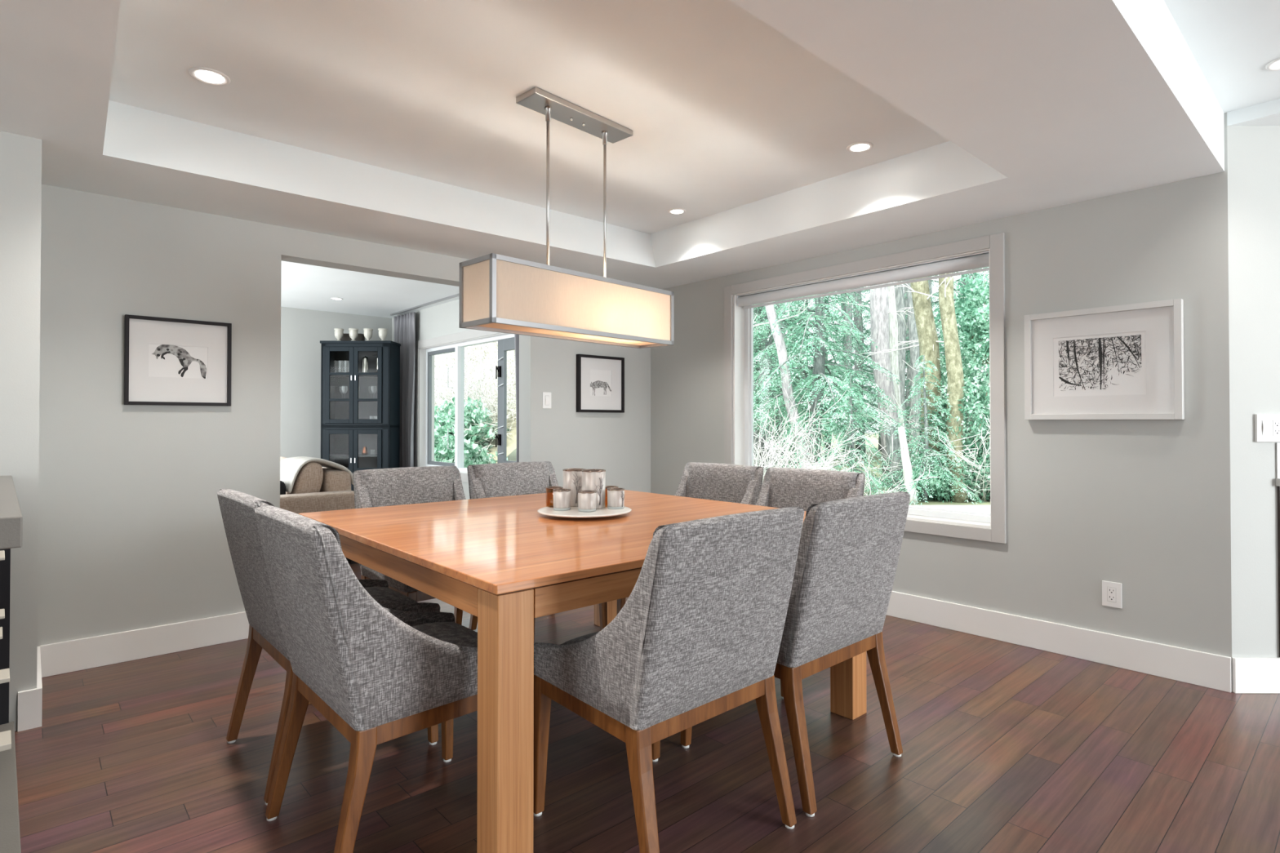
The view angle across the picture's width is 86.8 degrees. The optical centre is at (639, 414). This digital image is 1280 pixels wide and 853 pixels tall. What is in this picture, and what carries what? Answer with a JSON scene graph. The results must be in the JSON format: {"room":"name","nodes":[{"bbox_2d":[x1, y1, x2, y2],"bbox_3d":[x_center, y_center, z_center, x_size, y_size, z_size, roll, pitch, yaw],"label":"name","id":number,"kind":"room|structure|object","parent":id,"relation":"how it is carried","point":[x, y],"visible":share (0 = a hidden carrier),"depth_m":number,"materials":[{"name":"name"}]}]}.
{"room":"dining room","nodes":[
{"label":"dining room","id":0,"kind":"room"},
{"bbox_2d":[0,130,41,731],"bbox_3d":[-3.855,0.053,1.528,3.730,2.205,0.639,1,-1,-42],"label":"wall","id":1,"kind":"structure","parent":0,"point":[20,156],"depth_m":2.51,"materials":[{"name":"beige paint"}]},
{"bbox_2d":[17,687,42,732],"bbox_3d":[-2.266,1.095,2.513,0.067,0.142,0.015,1,-1,-42],"label":"baseboard","id":2,"kind":"structure","parent":1,"relation":"attached to","point":[29,701],"depth_m":2.51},
{"bbox_2d":[36,646,42,688],"bbox_3d":[-2.462,1.098,2.768,0.015,0.142,0.625,1,-1,-42],"label":"baseboard","id":3,"kind":"structure","parent":1,"relation":"attached to","point":[39,684],"depth_m":2.72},
{"bbox_2d":[280,306,391,458],"bbox_3d":[-5.141,-0.125,8.127,4.670,2.700,0.250,1,-1,-42],"label":"wall","id":4,"kind":"structure","parent":0,"point":[302,331],"depth_m":8.71,"materials":[{"name":"beige paint"}]},
{"bbox_2d":[37,184,650,646],"bbox_3d":[-2.659,-0.177,3.145,7.670,2.700,0.150,1,-1,-42],"label":"wall","id":5,"kind":"structure","parent":0,"point":[132,535],"depth_m":3.35,"materials":[{"name":"beige paint"}]},
{"bbox_2d":[40,611,248,677],"bbox_3d":[-2.311,1.104,3.336,0.971,0.142,0.015,1,-1,-42],"label":"baseboard","id":6,"kind":"structure","parent":5,"relation":"attached to","point":[77,655],"depth_m":3.25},
{"bbox_2d":[124,314,231,406],"bbox_3d":[-2.286,-0.259,3.362,0.440,0.428,0.029,1,-1,-42],"label":"framed picture","id":7,"kind":"object","parent":5,"relation":"attached to","point":[169,362],"visible":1,"depth_m":3.35,"materials":[{"name":"paper"}]},
{"bbox_2d":[148,343,208,378],"bbox_3d":[-2.290,-0.259,3.366,0.408,0.396,0.004,1,-1,-42],"label":"print","id":8,"kind":"object","parent":7,"relation":"attached to","point":[166,361],"depth_m":3.36,"materials":[{"name":"black"}]},
{"bbox_2d":[542,391,551,408],"bbox_3d":[-0.664,-0.101,4.839,0.074,0.117,0.010,1,-1,-42],"label":"light switch","id":9,"kind":"object","parent":5,"relation":"attached to","point":[546,396],"visible":1,"depth_m":4.83,"materials":[{"name":"white plastic"}]},
{"bbox_2d":[576,354,624,413],"bbox_3d":[-0.297,-0.231,5.156,0.445,0.430,0.034,1,-1,-42],"label":"framed picture","id":10,"kind":"object","parent":5,"relation":"attached to","point":[600,380],"visible":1,"depth_m":5.15,"materials":[{"name":"paper"}]},
{"bbox_2d":[590,368,611,396],"bbox_3d":[-0.300,-0.231,5.159,0.405,0.390,0.004,1,-1,-42],"label":"print","id":11,"kind":"object","parent":10,"relation":"attached to","point":[600,379],"depth_m":5.16,"materials":[{"name":"paper"}]},
{"bbox_2d":[280,260,459,318],"bbox_3d":[-3.373,-1.425,6.260,4.570,0.080,5.410,1,-1,-42],"label":"ceiling","id":12,"kind":"structure","parent":0,"point":[305,286],"depth_m":7.56,"materials":[{"name":"white paint"}]},
{"bbox_2d":[390,293,458,315],"bbox_3d":[-2.113,-1.359,7.743,0.030,0.020,3.700,1,-1,-42],"label":"track","id":13,"kind":"object","parent":12,"relation":"attached to","point":[455,295],"visible":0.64,"depth_m":8.29,"materials":[{"name":"silver metal"}]},
{"bbox_2d":[393,311,415,467],"bbox_3d":[-3.111,-0.054,8.917,0.098,2.535,0.592,1,-1,-44],"label":"curtain","id":14,"kind":"object","parent":13,"relation":"hanging from","point":[404,325],"visible":0.55,"depth_m":8.82,"materials":[{"name":"fabric"}]},
{"bbox_2d":[514,333,519,462],"bbox_3d":[-1.088,-0.078,6.601,0.434,2.535,0.094,-1,-1,44],"label":"curtain","id":15,"kind":"object","parent":13,"relation":"hanging from","point":[516,336],"visible":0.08,"depth_m":6.73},
{"bbox_2d":[0,0,1279,288],"bbox_3d":[-0.641,-1.334,2.737,10.100,0.595,14.300,1,-1,-42],"label":"ceiling","id":16,"kind":"structure","parent":0,"point":[400,123],"depth_m":2.68,"materials":[{"name":"white paint"}]},
{"bbox_2d":[188,66,230,85],"bbox_3d":[-1.637,-1.285,2.574,0.134,0.006,0.134,1,-1,-42],"label":"recessed light","id":17,"kind":"object","parent":16,"relation":"in","point":[206,75],"visible":1,"depth_m":2.57,"materials":[{"name":"white"}]},
{"bbox_2d":[458,86,674,348],"bbox_3d":[-0.267,-0.807,2.892,0.220,0.954,1.010,-1,-1,43],"label":"pendant lamp","id":18,"kind":"object","parent":16,"relation":"hanging from","point":[498,293],"visible":1,"depth_m":2.77,"materials":[{"name":"fabric"}]},
{"bbox_2d":[477,323,654,345],"bbox_3d":[-0.267,-0.343,2.887,0.188,0.003,0.978,-1,-1,43],"label":"diffuser","id":19,"kind":"object","parent":18,"relation":"attached to","point":[566,331],"depth_m":2.84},
{"bbox_2d":[846,141,873,152],"bbox_3d":[1.052,-1.278,3.237,0.122,0.006,0.122,1,-1,-42],"label":"recessed light","id":20,"kind":"object","parent":16,"relation":"in","point":[858,147],"visible":1,"depth_m":3.23,"materials":[{"name":"white"}]},
{"bbox_2d":[1265,57,1279,71],"bbox_3d":[2.365,-1.286,2.468,0.122,0.006,0.122,1,-1,-42],"label":"recessed light","id":21,"kind":"object","parent":16,"relation":"in","point":[1274,65],"visible":1,"depth_m":2.49,"materials":[{"name":"white"}]},
{"bbox_2d":[14,561,1279,852],"bbox_3d":[-0.641,1.218,2.710,10.100,0.100,14.300,1,-1,-42],"label":"floor","id":22,"kind":"structure","parent":0,"point":[1007,748],"depth_m":2.23,"materials":[{"name":"brown wood"}]},
{"bbox_2d":[0,475,22,852],"bbox_3d":[-2.048,0.685,1.694,0.730,0.941,1.475,1,-1,-44],"label":"cabinet","id":23,"kind":"object","parent":22,"relation":"on","point":[11,515],"visible":1,"depth_m":1.95,"materials":[{"name":"wood"}]},
{"bbox_2d":[280,456,357,564],"bbox_3d":[-3.382,0.789,5.710,1.350,0.822,1.920,1,-1,-42],"label":"sofa","id":24,"kind":"object","parent":22,"relation":"on","point":[316,487],"visible":0.15,"depth_m":5.39,"materials":[{"name":"fabric"}]},
{"bbox_2d":[285,462,323,494],"bbox_3d":[-2.816,0.584,5.607,0.237,0.414,0.504,1,-1,-42],"label":"cushion","id":25,"kind":"object","parent":24,"relation":"on","point":[309,479],"depth_m":5.43,"materials":[{"name":"fabric"}]},
{"bbox_2d":[280,456,353,493],"bbox_3d":[-2.729,0.490,5.663,0.515,0.272,0.540,1,-1,-42],"label":"throw blanket","id":26,"kind":"object","parent":24,"relation":"on","point":[290,468],"visible":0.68,"depth_m":5.51,"materials":[{"name":"fabric"}]},
{"bbox_2d":[217,488,439,805],"bbox_3d":[-1.098,0.712,2.384,0.597,0.906,0.555,1,-1,-42],"label":"dining chair","id":27,"kind":"object","parent":22,"relation":"on","point":[237,508],"visible":0.41,"depth_m":2.25,"materials":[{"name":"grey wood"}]},
{"bbox_2d":[320,340,400,491],"bbox_3d":[-3.534,0.157,8.558,0.884,2.145,0.362,0,-1,0],"label":"display cabinet","id":28,"kind":"object","parent":22,"relation":"on","point":[359,409],"visible":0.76,"depth_m":8.41,"materials":[{"name":"grey paint"}]},
{"bbox_2d":[340,333,364,340],"bbox_3d":[-3.694,-0.973,8.646,0.320,0.115,0.100,0,-1,0],"label":"vase","id":29,"kind":"object","parent":28,"relation":"on","point":[346,336],"visible":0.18,"depth_m":8.60,"materials":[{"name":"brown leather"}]},
{"bbox_2d":[329,454,377,457],"bbox_3d":[-3.534,0.522,8.574,0.808,0.016,0.297,0,-1,0],"label":"shelf","id":30,"kind":"object","parent":28,"relation":"attached to","point":[331,455],"depth_m":8.43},
{"bbox_2d":[361,355,368,372],"bbox_3d":[-3.464,-0.626,8.537,0.088,0.236,0.088,1,-1,-42],"label":"cocktail shaker","id":31,"kind":"object","parent":28,"relation":"on","point":[365,368],"visible":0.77,"depth_m":8.51,"materials":[{"name":"metal"}]},
{"bbox_2d":[254,505,477,852],"bbox_3d":[-0.701,0.707,1.917,0.597,0.906,0.555,1,-1,-42],"label":"dining chair","id":32,"kind":"object","parent":22,"relation":"on","point":[379,674],"visible":0.91,"depth_m":1.67,"materials":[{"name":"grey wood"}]},
{"bbox_2d":[352,466,466,625],"bbox_3d":[-1.007,0.721,3.269,0.555,0.906,0.597,1,-1,-42],"label":"dining chair","id":33,"kind":"object","parent":22,"relation":"on","point":[380,487],"visible":0.21,"depth_m":3.39,"materials":[{"name":"grey fabric"}]},
{"bbox_2d":[466,461,607,639],"bbox_3d":[-0.555,0.726,3.679,0.555,0.906,0.597,1,-1,-42],"label":"dining chair","id":34,"kind":"object","parent":22,"relation":"on","point":[512,478],"visible":0.12,"depth_m":3.80,"materials":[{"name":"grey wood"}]},
{"bbox_2d":[298,488,866,852],"bbox_3d":[-0.259,0.789,2.724,1.640,0.760,1.640,1,-1,-41],"label":"dining table","id":35,"kind":"object","parent":22,"relation":"on","point":[503,562],"visible":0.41,"depth_m":1.86,"materials":[{"name":"brown wood"}]},
{"bbox_2d":[537,504,631,518],"bbox_3d":[-0.225,0.397,2.758,0.382,0.022,0.382,1,-1,-42],"label":"round plate","id":36,"kind":"object","parent":35,"relation":"on","point":[573,512],"visible":0.73,"depth_m":2.67,"materials":[{"name":"white ceramic"}]},
{"bbox_2d":[552,488,570,511],"bbox_3d":[-0.320,0.348,2.769,0.073,0.083,0.073,1,-1,-42],"label":"candle holder","id":37,"kind":"object","parent":36,"relation":"on","point":[562,497],"visible":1,"depth_m":2.74,"materials":[{"name":"silver glass"}]},
{"bbox_2d":[562,468,586,506],"bbox_3d":[-0.281,0.313,2.910,0.101,0.156,0.102,1,-1,-42],"label":"candle holder","id":38,"kind":"object","parent":36,"relation":"on","point":[572,477],"visible":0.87,"depth_m":2.86,"materials":[{"name":"silver glass"}]},
{"bbox_2d":[577,490,596,511],"bbox_3d":[-0.213,0.350,2.732,0.075,0.080,0.075,1,-1,-42],"label":"candle holder","id":39,"kind":"object","parent":36,"relation":"on","point":[586,499],"visible":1,"depth_m":2.70,"materials":[{"name":"silver glass"}]},
{"bbox_2d":[581,469,605,509],"bbox_3d":[-0.194,0.312,2.839,0.101,0.158,0.104,1,-1,-42],"label":"candle holder","id":40,"kind":"object","parent":36,"relation":"on","point":[592,479],"visible":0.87,"depth_m":2.80,"materials":[{"name":"silver glass"}]},
{"bbox_2d":[607,488,624,509],"bbox_3d":[-0.100,0.349,2.814,0.073,0.082,0.075,1,-1,-42],"label":"candle holder","id":41,"kind":"object","parent":36,"relation":"on","point":[615,496],"visible":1,"depth_m":2.79,"materials":[{"name":"silver glass"}]},
{"bbox_2d":[533,506,804,852],"bbox_3d":[0.065,0.707,1.916,0.555,0.906,0.597,1,-1,-42],"label":"dining chair","id":42,"kind":"object","parent":22,"relation":"on","point":[696,638],"visible":0.99,"depth_m":1.70,"materials":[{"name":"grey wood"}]},
{"bbox_2d":[617,462,764,614],"bbox_3d":[0.260,0.725,3.584,0.597,0.906,0.555,1,-1,-42],"label":"dining chair","id":43,"kind":"object","parent":22,"relation":"on","point":[726,482],"visible":0.11,"depth_m":3.70,"materials":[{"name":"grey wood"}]},
{"bbox_2d":[680,491,910,817],"bbox_3d":[0.522,0.711,2.323,0.555,0.906,0.597,1,-1,-42],"label":"dining chair","id":44,"kind":"object","parent":22,"relation":"on","point":[849,549],"visible":0.6,"depth_m":2.07,"materials":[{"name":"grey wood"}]},
{"bbox_2d":[755,466,865,699],"bbox_3d":[0.652,0.720,3.150,0.597,0.906,0.555,1,-1,-42],"label":"dining chair","id":45,"kind":"object","parent":22,"relation":"on","point":[781,487],"visible":0.12,"depth_m":3.31,"materials":[{"name":"grey fabric"}]},
{"bbox_2d":[391,112,1232,692],"bbox_3d":[-0.498,-0.194,6.325,0.200,2.800,9.150,1,-1,-42],"label":"wall","id":46,"kind":"structure","parent":0,"point":[1143,506],"depth_m":3.24,"materials":[{"name":"beige paint"}]},
{"bbox_2d":[414,329,515,482],"bbox_3d":[-1.763,-0.094,7.709,0.220,1.750,3.300,1,-1,-42],"label":"window frame","id":47,"kind":"structure","parent":46,"relation":"in","point":[426,349],"depth_m":8.19,"materials":[{"name":"white plastic"}]},
{"bbox_2d":[724,232,1006,543],"bbox_3d":[1.331,-0.131,4.285,0.220,1.616,1.903,1,-1,-42],"label":"window","id":48,"kind":"structure","parent":46,"relation":"in","point":[738,321],"depth_m":3.88,"materials":[{"name":"white plastic"}]},
{"bbox_2d":[736,251,989,309],"bbox_3d":[1.303,-0.821,4.264,0.072,0.096,1.741,1,-1,-42],"label":"roller blind","id":49,"kind":"object","parent":48,"relation":"attached to","point":[978,260],"visible":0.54,"depth_m":4.11,"materials":[{"name":"white fabric"}]},
{"bbox_2d":[885,591,1231,693],"bbox_3d":[1.290,1.111,4.172,0.015,0.146,3.573,1,-1,-42],"label":"baseboard","id":50,"kind":"structure","parent":46,"relation":"attached to","point":[1209,670],"depth_m":3.27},
{"bbox_2d":[1024,298,1184,419],"bbox_3d":[2.166,-0.240,3.194,0.044,0.528,0.628,1,-1,-42],"label":"framed picture","id":51,"kind":"object","parent":46,"relation":"attached to","point":[1123,362],"visible":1,"depth_m":3.16,"materials":[{"name":"white wood"}]},
{"bbox_2d":[1053,330,1146,396],"bbox_3d":[2.165,-0.240,3.193,0.004,0.472,0.572,1,-1,-42],"label":"print","id":52,"kind":"object","parent":51,"relation":"attached to","point":[1086,363],"depth_m":3.19,"materials":[{"name":"black"}]},
{"bbox_2d":[1102,580,1121,608],"bbox_3d":[2.208,0.842,3.165,0.008,0.117,0.078,1,-1,-42],"label":"power outlet","id":53,"kind":"object","parent":46,"relation":"attached to","point":[1111,591],"visible":1,"depth_m":3.16,"materials":[{"name":"white plastic"}]},
{"bbox_2d":[1107,586,1115,602],"bbox_3d":[2.205,0.842,3.163,0.001,0.065,0.032,1,-1,-42],"label":"socket","id":54,"kind":"object","parent":53,"relation":"attached to","point":[1111,590],"depth_m":3.16,"materials":[{"name":"white plastic"}]},
{"bbox_2d":[1226,98,1279,125],"bbox_3d":[4.196,-1.276,1.009,0.020,0.058,5.050,1,-1,-42],"label":"trim","id":55,"kind":"structure","parent":46,"relation":"attached to","point":[1269,108],"depth_m":2.81,"materials":[{"name":"white paint"}]},
{"bbox_2d":[1226,125,1279,689],"bbox_3d":[3.595,-0.039,2.937,2.200,2.420,0.150,0,-1,0],"label":"wall","id":56,"kind":"structure","parent":0,"point":[1253,152],"depth_m":2.86,"materials":[{"name":"beige paint"}]},
{"bbox_2d":[1231,657,1279,693],"bbox_3d":[3.595,1.097,2.842,2.200,0.146,0.015,0,-1,0],"label":"baseboard","id":57,"kind":"structure","parent":56,"relation":"attached to","point":[1250,675],"depth_m":2.83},
{"bbox_2d":[1254,413,1279,441],"bbox_3d":[2.659,0.057,2.853,0.120,0.117,0.016,0,-1,0],"label":"outlet","id":58,"kind":"object","parent":56,"relation":"attached to","point":[1267,426],"visible":1,"depth_m":2.85,"materials":[{"name":"white plastic"}]},
{"bbox_2d":[1273,420,1279,435],"bbox_3d":[2.683,0.057,2.848,0.032,0.065,0.001,0,-1,0],"label":"socket","id":59,"kind":"object","parent":58,"relation":"attached to","point":[1276,423],"depth_m":2.85,"materials":[{"name":"white plastic"}]},
{"bbox_2d":[1275,443,1279,657],"bbox_3d":[3.185,0.571,2.844,1.000,0.902,0.021,0,-1,0],"label":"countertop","id":60,"kind":"structure","parent":56,"relation":"attached to","point":[1277,445],"depth_m":2.85,"materials":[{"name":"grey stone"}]},
{"bbox_2d":[1275,443,1279,478],"bbox_3d":[3.187,0.195,2.856,0.996,0.150,0.005,0,-1,0],"label":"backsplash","id":61,"kind":"structure","parent":56,"relation":"attached to","point":[1277,445],"depth_m":2.85,"materials":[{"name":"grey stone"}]},
{"label":"outside","id":62,"kind":"structure","parent":0,"visible":0},
{"bbox_2d":[932,268,989,366],"bbox_3d":[6.204,-1.770,12.391,1.982,1.819,1.905,-1,-1,40],"label":"tree","id":63,"kind":"object","parent":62,"point":[966,310],"depth_m":12.07,"materials":[{"name":"green plant"}]},
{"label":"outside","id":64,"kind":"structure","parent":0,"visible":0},
{"bbox_2d":[434,342,516,463],"bbox_3d":[-8.040,-1.256,23.076,9.000,5.576,24.000,1,-1,-42],"label":"bank","id":65,"kind":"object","parent":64,"point":[511,444],"depth_m":12.57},
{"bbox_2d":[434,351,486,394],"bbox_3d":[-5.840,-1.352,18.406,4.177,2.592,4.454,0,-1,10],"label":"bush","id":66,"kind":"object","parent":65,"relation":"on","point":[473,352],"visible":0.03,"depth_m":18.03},
{"bbox_2d":[434,396,509,453],"bbox_3d":[-3.551,0.326,13.029,1.970,1.317,2.679,1,-1,-42],"label":"bush","id":67,"kind":"object","parent":65,"relation":"on","point":[444,419],"visible":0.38,"depth_m":12.47,"materials":[{"name":"green plant"}]},
{"bbox_2d":[434,341,515,460],"bbox_3d":[-7.041,-0.948,21.243,8.418,5.800,20.422,1,-1,-42],"label":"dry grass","id":68,"kind":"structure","parent":65,"relation":"on","point":[494,415],"depth_m":16.56,"materials":[{"name":"plant"}]},
{"bbox_2d":[434,343,515,422],"bbox_3d":[-3.014,-0.958,14.195,4.088,2.474,4.659,-1,-1,41],"label":"bush","id":69,"kind":"object","parent":65,"relation":"on","point":[482,393],"visible":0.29,"depth_m":13.65,"materials":[{"name":"plant"}]},
{"bbox_2d":[434,342,515,411],"bbox_3d":[-3.876,-1.005,15.434,4.332,2.502,3.739,0,-1,-8],"label":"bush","id":70,"kind":"object","parent":65,"relation":"on","point":[467,348],"visible":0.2,"depth_m":15.44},
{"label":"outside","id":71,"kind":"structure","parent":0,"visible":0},
{"bbox_2d":[506,432,990,505],"bbox_3d":[17.379,1.676,35.913,66.030,0.001,110.000,1,-1,-42],"label":"ground","id":72,"kind":"structure","parent":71,"point":[513,455],"depth_m":19.95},
{"bbox_2d":[434,428,507,467],"bbox_3d":[-3.483,0.826,12.037,1.746,1.281,2.417,1,-1,-42],"label":"bush","id":73,"kind":"object","parent":72,"relation":"on","point":[442,454],"visible":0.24,"depth_m":11.58,"materials":[{"name":"green plant"}]},
{"bbox_2d":[753,307,757,466],"bbox_3d":[2.783,-5.601,17.061,0.342,14.167,0.235,0,-1,-6],"label":"tree","id":74,"kind":"object","parent":72,"relation":"on","point":[756,431],"visible":0.02,"depth_m":16.91,"materials":[{"name":"green plant"}]},
{"bbox_2d":[756,302,769,470],"bbox_3d":[3.286,-5.588,18.048,0.449,14.173,0.347,0,-1,4],"label":"tree","id":75,"kind":"object","parent":72,"relation":"on","point":[763,307],"visible":0.03,"depth_m":17.87,"materials":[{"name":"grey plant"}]},
{"bbox_2d":[776,302,787,467],"bbox_3d":[3.979,-5.580,19.055,0.358,14.167,0.336,1,-1,-42],"label":"tree","id":76,"kind":"object","parent":72,"relation":"on","point":[781,324],"visible":0.02,"depth_m":18.91,"materials":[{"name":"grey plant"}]},
{"bbox_2d":[753,297,813,468],"bbox_3d":[2.213,-1.655,11.911,1.997,6.190,2.632,0,-1,25],"label":"tree","id":77,"kind":"object","parent":72,"relation":"on","point":[780,343],"visible":0.32,"depth_m":12.14,"materials":[{"name":"grey plant"}]},
{"bbox_2d":[753,295,848,467],"bbox_3d":[2.833,-2.289,15.087,3.476,7.508,3.714,1,-1,-42],"label":"conifer tree","id":78,"kind":"object","parent":72,"relation":"on","point":[768,362],"visible":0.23,"depth_m":14.85,"materials":[{"name":"green plant"}]},
{"bbox_2d":[754,288,875,467],"bbox_3d":[4.881,-5.564,20.985,6.089,14.435,5.256,0,-1,28],"label":"conifer tree","id":79,"kind":"object","parent":72,"relation":"on","point":[864,372],"visible":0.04,"depth_m":20.45,"materials":[{"name":"green plant"}]},
{"bbox_2d":[753,388,881,481],"bbox_3d":[1.831,0.494,10.253,3.170,1.838,3.551,0,-1,-24],"label":"bush","id":80,"kind":"object","parent":72,"relation":"on","point":[767,455],"visible":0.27,"depth_m":10.35,"materials":[{"name":"plant"}]},
{"bbox_2d":[759,417,876,473],"bbox_3d":[2.558,0.740,10.727,1.938,1.374,2.406,0,-1,33],"label":"bush","id":81,"kind":"object","parent":72,"relation":"on","point":[777,446],"visible":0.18,"depth_m":10.44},
{"bbox_2d":[823,299,831,462],"bbox_3d":[6.038,-5.549,22.058,0.359,14.167,0.235,0,-1,-13],"label":"tree","id":82,"kind":"object","parent":72,"relation":"on","point":[827,446],"visible":0.02,"depth_m":21.93,"materials":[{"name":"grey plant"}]},
{"bbox_2d":[753,286,915,469],"bbox_3d":[3.368,-2.317,12.456,3.476,7.508,3.714,0,-1,-39],"label":"conifer tree","id":83,"kind":"object","parent":72,"relation":"on","point":[819,363],"visible":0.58,"depth_m":12.27,"materials":[{"name":"green plant"}]},
{"bbox_2d":[842,289,854,466],"bbox_3d":[6.137,-5.569,20.060,0.378,14.168,0.371,1,-1,-42],"label":"tree","id":84,"kind":"object","parent":72,"relation":"on","point":[848,309],"visible":0.1,"depth_m":19.92,"materials":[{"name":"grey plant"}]},
{"bbox_2d":[796,287,906,455],"bbox_3d":[7.973,-4.868,25.957,4.778,13.123,5.536,-1,-1,43],"label":"conifer tree","id":85,"kind":"object","parent":72,"relation":"on","point":[865,331],"visible":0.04,"depth_m":25.87,"materials":[{"name":"green plant"}]},
{"bbox_2d":[812,372,897,495],"bbox_3d":[3.521,0.592,11.150,1.654,2.566,2.089,0,-1,-1],"label":"conifer tree","id":86,"kind":"object","parent":72,"relation":"on","point":[873,480],"visible":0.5,"depth_m":11.05,"materials":[{"name":"green plant"}]},
{"bbox_2d":[852,287,866,458],"bbox_3d":[7.768,-5.525,24.047,0.460,14.169,0.357,0,-1,-7],"label":"tree","id":87,"kind":"object","parent":72,"relation":"on","point":[860,318],"visible":0.18,"depth_m":23.90,"materials":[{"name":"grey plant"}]},
{"bbox_2d":[821,284,906,450],"bbox_3d":[10.793,-6.114,29.965,5.734,15.747,6.643,0,-1,31],"label":"conifer tree","id":88,"kind":"object","parent":72,"relation":"on","point":[868,321],"visible":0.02,"depth_m":29.84,"materials":[{"name":"green plant"}]},
{"bbox_2d":[813,438,940,495],"bbox_3d":[3.592,0.904,10.797,1.653,1.125,1.854,0,-1,0],"label":"bush","id":89,"kind":"object","parent":72,"relation":"on","point":[917,479],"visible":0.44,"depth_m":10.72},
{"bbox_2d":[845,283,910,487],"bbox_3d":[4.854,-4.636,13.799,2.077,12.182,2.157,1,-1,-42],"label":"tree","id":90,"kind":"object","parent":72,"relation":"on","point":[879,304],"visible":0.17,"depth_m":13.38,"materials":[{"name":"plant"}]},
{"bbox_2d":[884,422,905,492],"bbox_3d":[4.279,0.787,11.190,0.366,1.290,0.367,1,-1,-42],"label":"tree","id":91,"kind":"object","parent":72,"relation":"on","point":[889,438],"visible":0.53,"depth_m":11.10,"materials":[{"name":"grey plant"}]},
{"bbox_2d":[888,285,904,426],"bbox_3d":[5.432,-4.618,15.194,2.315,12.173,2.572,1,-1,-42],"label":"tree","id":92,"kind":"object","parent":72,"relation":"on","point":[893,323],"visible":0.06,"depth_m":14.94,"materials":[{"name":"plant"}]},
{"bbox_2d":[893,280,906,439],"bbox_3d":[7.291,-5.577,19.049,0.448,14.171,0.362,0,-1,6],"label":"tree","id":93,"kind":"object","parent":72,"relation":"on","point":[899,291],"visible":0.11,"depth_m":18.89,"materials":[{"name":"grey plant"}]},
{"bbox_2d":[903,280,910,442],"bbox_3d":[8.730,-5.548,22.045,0.315,14.169,0.241,0,-1,-5],"label":"tree","id":94,"kind":"object","parent":72,"relation":"on","point":[908,393],"visible":0.12,"depth_m":21.96,"materials":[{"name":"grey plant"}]},
{"bbox_2d":[897,426,917,504],"bbox_3d":[4.233,0.809,10.704,0.303,1.230,0.174,0,-1,9],"label":"birch tree","id":95,"kind":"object","parent":72,"relation":"on","point":[905,460],"visible":0.88,"depth_m":10.64,"materials":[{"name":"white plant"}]},
{"bbox_2d":[835,345,990,502],"bbox_3d":[5.793,0.187,11.132,3.796,2.738,3.825,0,-1,-37],"label":"bush","id":96,"kind":"object","parent":72,"relation":"on","point":[984,443],"visible":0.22,"depth_m":10.81,"materials":[{"name":"plant"}]},
{"bbox_2d":[906,283,920,464],"bbox_3d":[7.280,-5.590,18.064,0.373,14.168,0.297,0,-1,7],"label":"tree","id":97,"kind":"object","parent":72,"relation":"on","point":[913,333],"visible":0.28,"depth_m":17.92,"materials":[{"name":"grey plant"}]},
{"bbox_2d":[857,271,980,500],"bbox_3d":[4.730,-3.148,11.630,1.741,9.194,2.784,1,-1,-42],"label":"tree","id":98,"kind":"object","parent":72,"relation":"on","point":[927,336],"visible":0.21,"depth_m":11.29,"materials":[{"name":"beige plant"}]},
{"bbox_2d":[851,275,988,457],"bbox_3d":[9.625,-5.542,23.077,5.256,14.435,6.089,0,-1,-31],"label":"conifer tree","id":99,"kind":"object","parent":72,"relation":"on","point":[868,299],"visible":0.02,"depth_m":23.13,"materials":[{"name":"green plant"}]},
{"bbox_2d":[863,355,985,506],"bbox_3d":[4.673,0.482,10.885,2.359,2.898,1.868,0,-1,7],"label":"conifer tree","id":100,"kind":"object","parent":72,"relation":"on","point":[924,489],"visible":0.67,"depth_m":10.84,"materials":[{"name":"green plant"}]},
{"bbox_2d":[889,271,968,502],"bbox_3d":[5.096,-3.163,10.868,1.306,9.181,2.563,0,-1,-18],"label":"tree","id":101,"kind":"object","parent":72,"relation":"on","point":[954,370],"visible":0.36,"depth_m":10.91,"materials":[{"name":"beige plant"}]},
{"bbox_2d":[872,267,989,453],"bbox_3d":[9.651,-4.929,20.155,5.536,13.123,4.778,0,-1,-16],"label":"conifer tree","id":102,"kind":"object","parent":72,"relation":"on","point":[962,275],"visible":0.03,"depth_m":20.02,"materials":[{"name":"green plant"}]},
{"bbox_2d":[901,451,972,502],"bbox_3d":[4.866,1.040,11.297,1.580,0.886,1.352,1,-1,-42],"label":"bush","id":103,"kind":"object","parent":72,"relation":"on","point":[939,492],"visible":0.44,"depth_m":10.94,"materials":[{"name":"green plant"}]},
{"bbox_2d":[910,266,989,463],"bbox_3d":[6.990,-1.937,12.925,3.128,6.757,3.342,-1,-1,44],"label":"conifer tree","id":104,"kind":"object","parent":72,"relation":"on","point":[982,275],"visible":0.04,"depth_m":12.89,"materials":[{"name":"green plant"}]},
{"bbox_2d":[918,320,990,502],"bbox_3d":[5.391,-0.075,11.323,1.356,3.074,1.600,0,-1,25],"label":"tree","id":105,"kind":"object","parent":72,"relation":"on","point":[977,406],"visible":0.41,"depth_m":11.01,"materials":[{"name":"green plant"}]},
{"bbox_2d":[949,420,990,500],"bbox_3d":[5.764,0.761,11.343,1.984,1.375,1.526,1,-1,-42],"label":"thicket","id":106,"kind":"object","parent":72,"relation":"on","point":[988,455],"visible":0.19,"depth_m":10.85,"materials":[{"name":"green plant"}]},
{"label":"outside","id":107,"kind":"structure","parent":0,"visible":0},
{"bbox_2d":[909,505,990,513],"bbox_3d":[9.786,1.398,10.314,20.430,0.001,18.200,1,-1,-42],"label":"terrace","id":108,"kind":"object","parent":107,"point":[975,508],"depth_m":10.08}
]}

